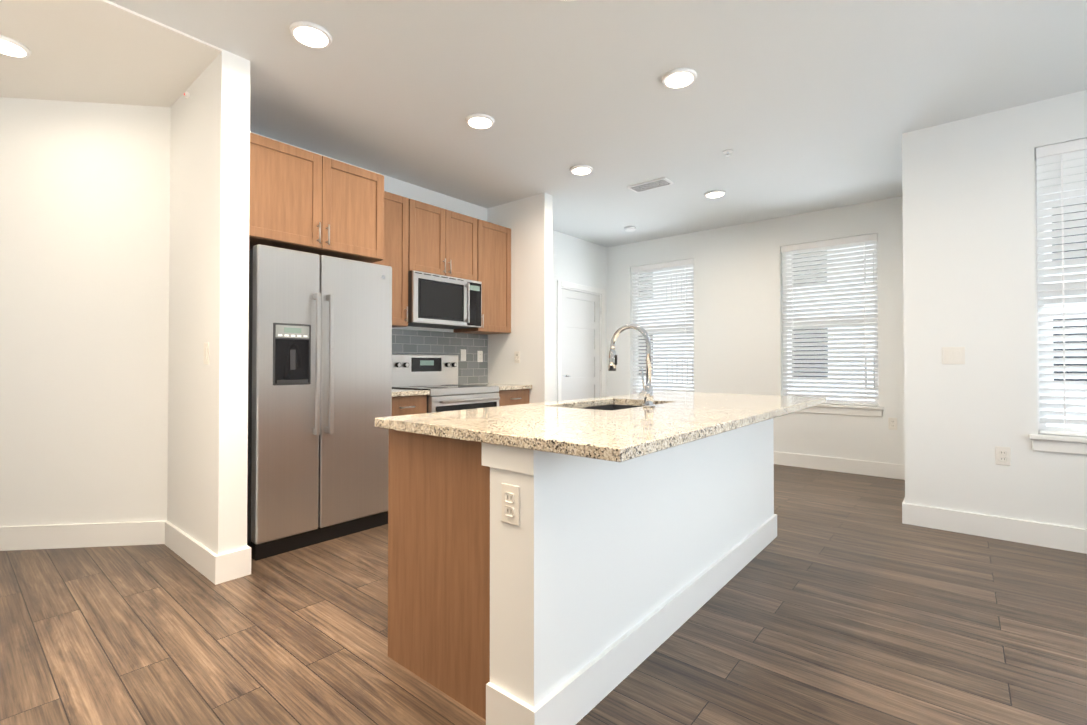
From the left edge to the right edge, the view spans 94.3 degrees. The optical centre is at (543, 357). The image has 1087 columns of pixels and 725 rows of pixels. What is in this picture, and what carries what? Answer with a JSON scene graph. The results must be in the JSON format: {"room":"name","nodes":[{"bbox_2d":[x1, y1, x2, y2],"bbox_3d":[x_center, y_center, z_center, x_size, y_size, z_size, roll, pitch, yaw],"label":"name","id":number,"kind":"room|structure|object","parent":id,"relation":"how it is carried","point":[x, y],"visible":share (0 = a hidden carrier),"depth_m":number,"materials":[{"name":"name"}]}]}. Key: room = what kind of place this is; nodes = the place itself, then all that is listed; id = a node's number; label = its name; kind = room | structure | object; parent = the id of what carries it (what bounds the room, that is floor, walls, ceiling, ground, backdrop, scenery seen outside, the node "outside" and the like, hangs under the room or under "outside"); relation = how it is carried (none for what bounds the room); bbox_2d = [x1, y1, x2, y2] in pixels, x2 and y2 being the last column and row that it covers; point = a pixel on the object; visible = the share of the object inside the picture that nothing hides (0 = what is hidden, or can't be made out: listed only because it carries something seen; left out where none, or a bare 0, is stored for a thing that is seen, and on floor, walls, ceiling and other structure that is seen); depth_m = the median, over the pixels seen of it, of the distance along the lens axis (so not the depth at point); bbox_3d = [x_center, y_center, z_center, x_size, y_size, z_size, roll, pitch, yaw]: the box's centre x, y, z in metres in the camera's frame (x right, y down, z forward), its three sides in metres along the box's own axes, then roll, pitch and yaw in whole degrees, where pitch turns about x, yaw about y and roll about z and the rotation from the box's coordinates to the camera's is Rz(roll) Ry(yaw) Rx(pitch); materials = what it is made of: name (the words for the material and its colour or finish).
{"room":"kitchen","nodes":[
{"label":"kitchen","id":0,"kind":"room"},
{"bbox_2d":[0,97,170,526],"bbox_3d":[-4.136,-0.217,2.982,3.600,2.740,0.120,0,-1,-7],"label":"wall","id":1,"kind":"structure","parent":0,"point":[84,260],"depth_m":3.09,"materials":[{"name":"white paint"}]},
{"bbox_2d":[0,521,165,550],"bbox_3d":[-4.128,1.082,2.899,3.600,0.140,0.016,0,-1,-7],"label":"baseboard","id":2,"kind":"structure","parent":1,"relation":"attached to","point":[33,537],"depth_m":3.06,"materials":[{"name":"white paint"}]},
{"bbox_2d":[167,49,249,554],"bbox_3d":[-1.958,-0.218,2.918,0.890,2.740,0.135,-1,-1,40],"label":"wall","id":3,"kind":"structure","parent":0,"point":[209,304],"depth_m":2.68,"materials":[{"name":"white paint"}]},
{"bbox_2d":[184,92,189,97],"bbox_3d":[-2.074,-1.525,2.927,0.030,0.025,0.024,-1,-1,40],"label":"sensor","id":4,"kind":"object","parent":3,"relation":"attached to","point":[186,94],"visible":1,"depth_m":2.92,"materials":[{"name":"white plastic"}]},
{"bbox_2d":[165,521,250,584],"bbox_3d":[-1.944,1.082,2.892,0.886,0.140,0.167,-1,-1,40],"label":"baseboard","id":5,"kind":"structure","parent":3,"relation":"attached to","point":[211,566],"depth_m":2.65,"materials":[{"name":"white paint"}]},
{"bbox_2d":[250,131,606,400],"bbox_3d":[-0.730,-0.191,5.187,0.120,2.740,5.195,-1,-1,40],"label":"wall","id":6,"kind":"structure","parent":0,"point":[578,261],"depth_m":6.18,"materials":[{"name":"white paint"}]},
{"bbox_2d":[249,132,383,262],"bbox_3d":[-1.681,-1.007,3.433,0.664,0.610,0.975,-1,-1,40],"label":"upper cabinet","id":7,"kind":"object","parent":6,"relation":"attached to","point":[305,201],"visible":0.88,"depth_m":3.23,"materials":[{"name":"brown wood"}]},
{"bbox_2d":[373,191,408,327],"bbox_3d":[-1.346,-0.779,4.053,0.384,1.050,0.402,-1,-1,40],"label":"upper cabinet","id":8,"kind":"object","parent":6,"relation":"attached to","point":[396,221],"visible":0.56,"depth_m":4.04,"materials":[{"name":"brown wood"}]},
{"bbox_2d":[392,329,487,383],"bbox_3d":[-1.102,0.007,4.630,0.012,0.508,1.617,-1,-1,40],"label":"backsplash","id":9,"kind":"structure","parent":6,"relation":"attached to","point":[471,370],"depth_m":4.90,"materials":[{"name":"tile"}]},
{"bbox_2d":[461,349,465,360],"bbox_3d":[-0.792,-0.023,4.987,0.008,0.116,0.072,-1,-1,40],"label":"outlet","id":10,"kind":"object","parent":9,"relation":"attached to","point":[463,354],"visible":1,"depth_m":4.98,"materials":[{"name":"white plastic"}]},
{"bbox_2d":[477,351,482,361],"bbox_3d":[-0.648,-0.011,5.160,0.009,0.116,0.072,-1,-1,40],"label":"outlet","id":11,"kind":"object","parent":9,"relation":"attached to","point":[479,356],"visible":1,"depth_m":5.16,"materials":[{"name":"white plastic"}]},
{"bbox_2d":[408,199,476,280],"bbox_3d":[-0.973,-1.001,4.504,0.384,0.596,0.756,-1,-1,40],"label":"upper cabinet","id":12,"kind":"object","parent":6,"relation":"attached to","point":[441,241],"visible":0.81,"depth_m":4.37,"materials":[{"name":"brown wood"}]},
{"bbox_2d":[408,270,481,328],"bbox_3d":[-0.947,-0.490,4.476,0.452,0.422,0.756,-1,-1,40],"label":"over-the-range microwave","id":13,"kind":"object","parent":12,"relation":"attached to","point":[440,301],"visible":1,"depth_m":4.32,"materials":[{"name":"grey metal"}]},
{"bbox_2d":[454,219,510,333],"bbox_3d":[-0.585,-0.769,4.968,0.384,1.050,0.451,-1,-1,40],"label":"upper cabinet","id":14,"kind":"object","parent":6,"relation":"attached to","point":[494,259],"visible":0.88,"depth_m":4.88,"materials":[{"name":"brown wood"}]},
{"bbox_2d":[561,289,599,400],"bbox_3d":[0.506,0.165,6.577,0.093,2.038,0.888,-1,-1,40],"label":"door","id":15,"kind":"structure","parent":6,"relation":"in","point":[580,354],"depth_m":6.57,"materials":[{"name":"white paint"}]},
{"bbox_2d":[557,280,604,400],"bbox_3d":[0.461,0.126,6.603,0.138,2.140,1.050,-1,-1,40],"label":"door frame","id":16,"kind":"structure","parent":6,"relation":"attached to","point":[579,288],"depth_m":6.64,"materials":[{"name":"white paint"}]},
{"bbox_2d":[487,193,552,403],"bbox_3d":[-0.251,-0.193,5.059,0.780,2.740,0.120,-1,-1,40],"label":"wall","id":17,"kind":"structure","parent":0,"point":[528,221],"depth_m":4.89,"materials":[{"name":"white paint"}]},
{"bbox_2d":[514,351,519,362],"bbox_3d":[-0.262,-0.003,4.981,0.072,0.116,0.009,-1,-1,40],"label":"outlet","id":18,"kind":"object","parent":17,"relation":"attached to","point":[516,356],"visible":1,"depth_m":4.98,"materials":[{"name":"white plastic"}]},
{"bbox_2d":[0,464,1086,724],"bbox_3d":[-0.165,1.206,2.423,10.000,0.120,10.000,-1,-1,40],"label":"floor","id":19,"kind":"structure","parent":0,"point":[842,598],"depth_m":2.06,"materials":[{"name":"brown wood"}]},
{"bbox_2d":[247,244,391,560],"bbox_3d":[-1.595,0.258,3.403,0.782,1.800,0.882,-1,-1,40],"label":"refrigerator","id":20,"kind":"object","parent":19,"relation":"on","point":[320,365],"visible":0.94,"depth_m":3.10,"materials":[{"name":"grey metal"}]},
{"bbox_2d":[391,388,429,415],"bbox_3d":[-1.252,0.710,3.957,0.630,0.910,0.402,-1,-1,40],"label":"base cabinet","id":21,"kind":"object","parent":19,"relation":"on","point":[408,401],"visible":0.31,"depth_m":3.81,"materials":[{"name":"brown wood"}]},
{"bbox_2d":[392,354,499,412],"bbox_3d":[-0.843,0.570,4.377,0.685,1.200,0.756,-1,-1,40],"label":"range","id":22,"kind":"object","parent":19,"relation":"on","point":[436,376],"visible":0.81,"depth_m":4.37,"materials":[{"name":"grey metal"}]},
{"bbox_2d":[466,383,531,405],"bbox_3d":[-0.491,0.720,4.872,0.630,0.910,0.451,-1,-1,40],"label":"base cabinet","id":23,"kind":"object","parent":19,"relation":"on","point":[512,394],"visible":0.21,"depth_m":4.72,"materials":[{"name":"brown wood"}]},
{"bbox_2d":[375,403,776,724],"bbox_3d":[0.441,0.711,2.591,0.786,0.875,2.407,-1,-1,40],"label":"kitchen island","id":24,"kind":"object","parent":19,"relation":"on","point":[630,543],"depth_m":1.72,"materials":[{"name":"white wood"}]},
{"bbox_2d":[502,483,519,525],"bbox_3d":[-0.099,0.435,1.494,0.072,0.116,0.009,-1,-1,40],"label":"outlet","id":25,"kind":"object","parent":24,"relation":"attached to","point":[510,504],"visible":1,"depth_m":1.49,"materials":[{"name":"white plastic"}]},
{"bbox_2d":[375,391,726,434],"bbox_3d":[0.335,0.257,2.688,0.534,0.035,2.430,-1,-1,40],"label":"island countertop","id":26,"kind":"structure","parent":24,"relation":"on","point":[453,422],"depth_m":2.09,"materials":[{"name":"beige stone"}]},
{"bbox_2d":[467,395,825,462],"bbox_3d":[0.752,0.253,2.342,0.550,0.035,2.430,-1,-1,40],"label":"island countertop","id":27,"kind":"structure","parent":24,"relation":"on","point":[624,434],"depth_m":1.71,"materials":[{"name":"beige stone"}]},
{"bbox_2d":[608,324,654,406],"bbox_3d":[0.420,0.035,2.455,0.254,0.402,0.085,-1,-1,40],"label":"faucet","id":28,"kind":"object","parent":27,"relation":"on","point":[646,392],"visible":1,"depth_m":2.40,"materials":[{"name":"silver metal"}]},
{"bbox_2d":[0,0,1086,246],"bbox_3d":[-0.165,-1.647,2.457,10.000,0.132,10.000,-1,-1,40],"label":"ceiling","id":29,"kind":"structure","parent":0,"point":[800,106],"depth_m":2.90,"materials":[{"name":"white paint"}]},
{"bbox_2d":[0,35,30,57],"bbox_3d":[-2.720,-1.571,2.541,0.192,0.017,0.192,-1,-1,40],"label":"recessed light","id":30,"kind":"object","parent":29,"relation":"in","point":[11,47],"visible":1,"depth_m":2.55,"materials":[{"name":"white plastic"}]},
{"bbox_2d":[289,21,331,48],"bbox_3d":[-1.144,-1.584,2.482,0.192,0.017,0.192,-1,-1,40],"label":"recessed light","id":31,"kind":"object","parent":29,"relation":"in","point":[310,34],"visible":0.94,"depth_m":2.46,"materials":[{"name":"white plastic"}]},
{"bbox_2d":[466,114,493,128],"bbox_3d":[-0.424,-1.574,3.365,0.192,0.017,0.192,-1,-1,40],"label":"recessed light","id":32,"kind":"object","parent":29,"relation":"in","point":[480,121],"visible":0.96,"depth_m":3.34,"materials":[{"name":"white plastic"}]},
{"bbox_2d":[570,165,592,174],"bbox_3d":[0.317,-1.564,4.210,0.192,0.017,0.192,-1,-1,40],"label":"recessed light","id":33,"kind":"object","parent":29,"relation":"in","point":[581,169],"visible":0.94,"depth_m":4.19,"materials":[{"name":"white plastic"}]},
{"bbox_2d":[624,226,635,231],"bbox_3d":[1.033,-1.534,6.011,0.136,0.034,0.136,-1,-1,40],"label":"smoke detector","id":34,"kind":"object","parent":29,"relation":"attached to","point":[630,228],"visible":1,"depth_m":5.97,"materials":[{"name":"white plastic"}]},
{"bbox_2d":[627,177,673,192],"bbox_3d":[0.968,-1.561,4.570,0.380,0.013,0.180,-1,-1,40],"label":"ceiling vent","id":35,"kind":"object","parent":29,"relation":"in","point":[652,184],"visible":1,"depth_m":4.55,"materials":[{"name":"white plastic"}]},
{"bbox_2d":[662,68,696,88],"bbox_3d":[0.770,-1.580,2.857,0.192,0.017,0.192,-1,-1,40],"label":"recessed light","id":36,"kind":"object","parent":29,"relation":"in","point":[677,78],"visible":1,"depth_m":2.84,"materials":[{"name":"white plastic"}]},
{"bbox_2d":[704,190,725,197],"bbox_3d":[1.635,-1.557,4.804,0.192,0.017,0.192,-1,-1,40],"label":"recessed light","id":37,"kind":"object","parent":29,"relation":"in","point":[714,193],"visible":1,"depth_m":4.79,"materials":[{"name":"white plastic"}]},
{"bbox_2d":[723,149,732,156],"bbox_3d":[1.410,-1.560,3.851,0.070,0.034,0.070,-1,-1,40],"label":"sprinkler","id":38,"kind":"object","parent":29,"relation":"attached to","point":[728,152],"visible":1,"depth_m":3.84,"materials":[{"name":"white plastic"}]},
{"bbox_2d":[606,196,904,464],"bbox_3d":[2.275,-0.182,5.971,3.740,2.740,0.150,-1,-1,40],"label":"wall","id":39,"kind":"structure","parent":0,"point":[738,338],"depth_m":5.69,"materials":[{"name":"white paint"}]},
{"bbox_2d":[633,267,693,393],"bbox_3d":[1.582,-0.359,6.594,0.900,1.730,0.060,-1,-1,40],"label":"window","id":40,"kind":"structure","parent":39,"relation":"in","point":[635,391],"depth_m":6.64,"materials":[{"name":"glass"}]},
{"bbox_2d":[631,259,693,393],"bbox_3d":[1.539,-0.361,6.543,0.888,1.724,0.064,-1,-1,40],"label":"window blinds","id":41,"kind":"object","parent":40,"relation":"attached to","point":[667,267],"visible":0.83,"depth_m":6.51,"materials":[{"name":"white plastic"}]},
{"bbox_2d":[782,241,878,403],"bbox_3d":[3.047,-0.374,5.377,0.910,1.730,0.060,-1,-1,40],"label":"window","id":42,"kind":"structure","parent":39,"relation":"in","point":[853,401],"depth_m":5.28,"materials":[{"name":"glass"}]},
{"bbox_2d":[781,233,878,405],"bbox_3d":[3.004,-0.375,5.325,0.898,1.724,0.064,-1,-1,40],"label":"window blinds","id":43,"kind":"object","parent":42,"relation":"attached to","point":[848,243],"visible":0.96,"depth_m":5.30,"materials":[{"name":"white plastic"}]},
{"bbox_2d":[774,451,904,479],"bbox_3d":[2.215,1.118,5.897,3.484,0.140,0.016,-1,-1,40],"label":"baseboard","id":44,"kind":"structure","parent":39,"relation":"attached to","point":[881,469],"depth_m":5.18,"materials":[{"name":"white paint"}]},
{"bbox_2d":[796,404,883,416],"bbox_3d":[2.991,0.541,5.299,0.990,0.100,0.115,-1,-1,40],"label":"sill","id":45,"kind":"structure","parent":39,"relation":"attached to","point":[873,411],"depth_m":5.16,"materials":[{"name":"white paint"}]},
{"bbox_2d":[888,418,896,429],"bbox_3d":[3.408,0.646,4.915,0.072,0.116,0.009,-1,-1,40],"label":"electrical outlet","id":46,"kind":"object","parent":39,"relation":"attached to","point":[892,423],"visible":1,"depth_m":4.92,"materials":[{"name":"white plastic"}]},
{"bbox_2d":[902,129,926,505],"bbox_3d":[3.098,-0.203,4.130,0.120,2.740,1.630,-1,-1,40],"label":"wall","id":47,"kind":"structure","parent":0,"point":[914,315],"depth_m":3.50,"materials":[{"name":"white paint"}]},
{"bbox_2d":[923,90,1086,528],"bbox_3d":[3.944,-0.223,2.465,3.310,2.740,0.150,-1,-1,40],"label":"wall","id":48,"kind":"structure","parent":0,"point":[979,245],"depth_m":3.25,"materials":[{"name":"white paint"}]},
{"bbox_2d":[942,347,964,363],"bbox_3d":[2.736,-0.013,3.363,0.119,0.116,0.008,-1,-1,40],"label":"light switch","id":49,"kind":"object","parent":48,"relation":"attached to","point":[953,355],"visible":1,"depth_m":3.36,"materials":[{"name":"white plastic"}]},
{"bbox_2d":[902,502,1086,553],"bbox_3d":[3.839,1.076,2.429,3.446,0.140,0.016,-1,-1,40],"label":"baseboard","id":50,"kind":"structure","parent":48,"relation":"attached to","point":[1073,539],"depth_m":3.20,"materials":[{"name":"white paint"}]},
{"bbox_2d":[995,446,1010,465],"bbox_3d":[2.920,0.625,3.201,0.072,0.116,0.009,-1,-1,40],"label":"electrical outlet","id":51,"kind":"object","parent":48,"relation":"attached to","point":[1002,455],"visible":1,"depth_m":3.20,"materials":[{"name":"white plastic"}]},
{"bbox_2d":[1029,434,1086,454],"bbox_3d":[3.407,0.521,2.834,0.980,0.100,0.115,-1,-1,40],"label":"sill","id":52,"kind":"structure","parent":48,"relation":"attached to","point":[1062,444],"depth_m":3.03,"materials":[{"name":"white paint"}]},
{"bbox_2d":[1035,161,1086,432],"bbox_3d":[3.463,-0.418,2.913,0.900,1.780,0.060,-1,-1,40],"label":"window","id":53,"kind":"structure","parent":48,"relation":"in","point":[1042,426],"depth_m":3.15,"materials":[{"name":"white plastic"}]},
{"bbox_2d":[1035,138,1086,436],"bbox_3d":[3.420,-0.420,2.861,0.888,1.774,0.064,-1,-1,40],"label":"window blinds","id":54,"kind":"object","parent":53,"relation":"attached to","point":[1060,154],"visible":1,"depth_m":3.07,"materials":[{"name":"white plastic"}]},
{"label":"outside","id":55,"kind":"structure","parent":0,"visible":0},
{"bbox_3d":[11.731,13.382,13.782,80.000,0.200,23.500,-1,-1,40],"label":"ground","id":56,"kind":"structure","parent":55,"visible":0},
{"bbox_2d":[639,188,1086,427],"bbox_3d":[13.393,0.307,15.938,60.000,26.000,6.300,-1,-1,40],"label":"building","id":57,"kind":"structure","parent":56,"relation":"on","point":[1071,410],"depth_m":16.48,"materials":[{"name":"white"}]}
]}

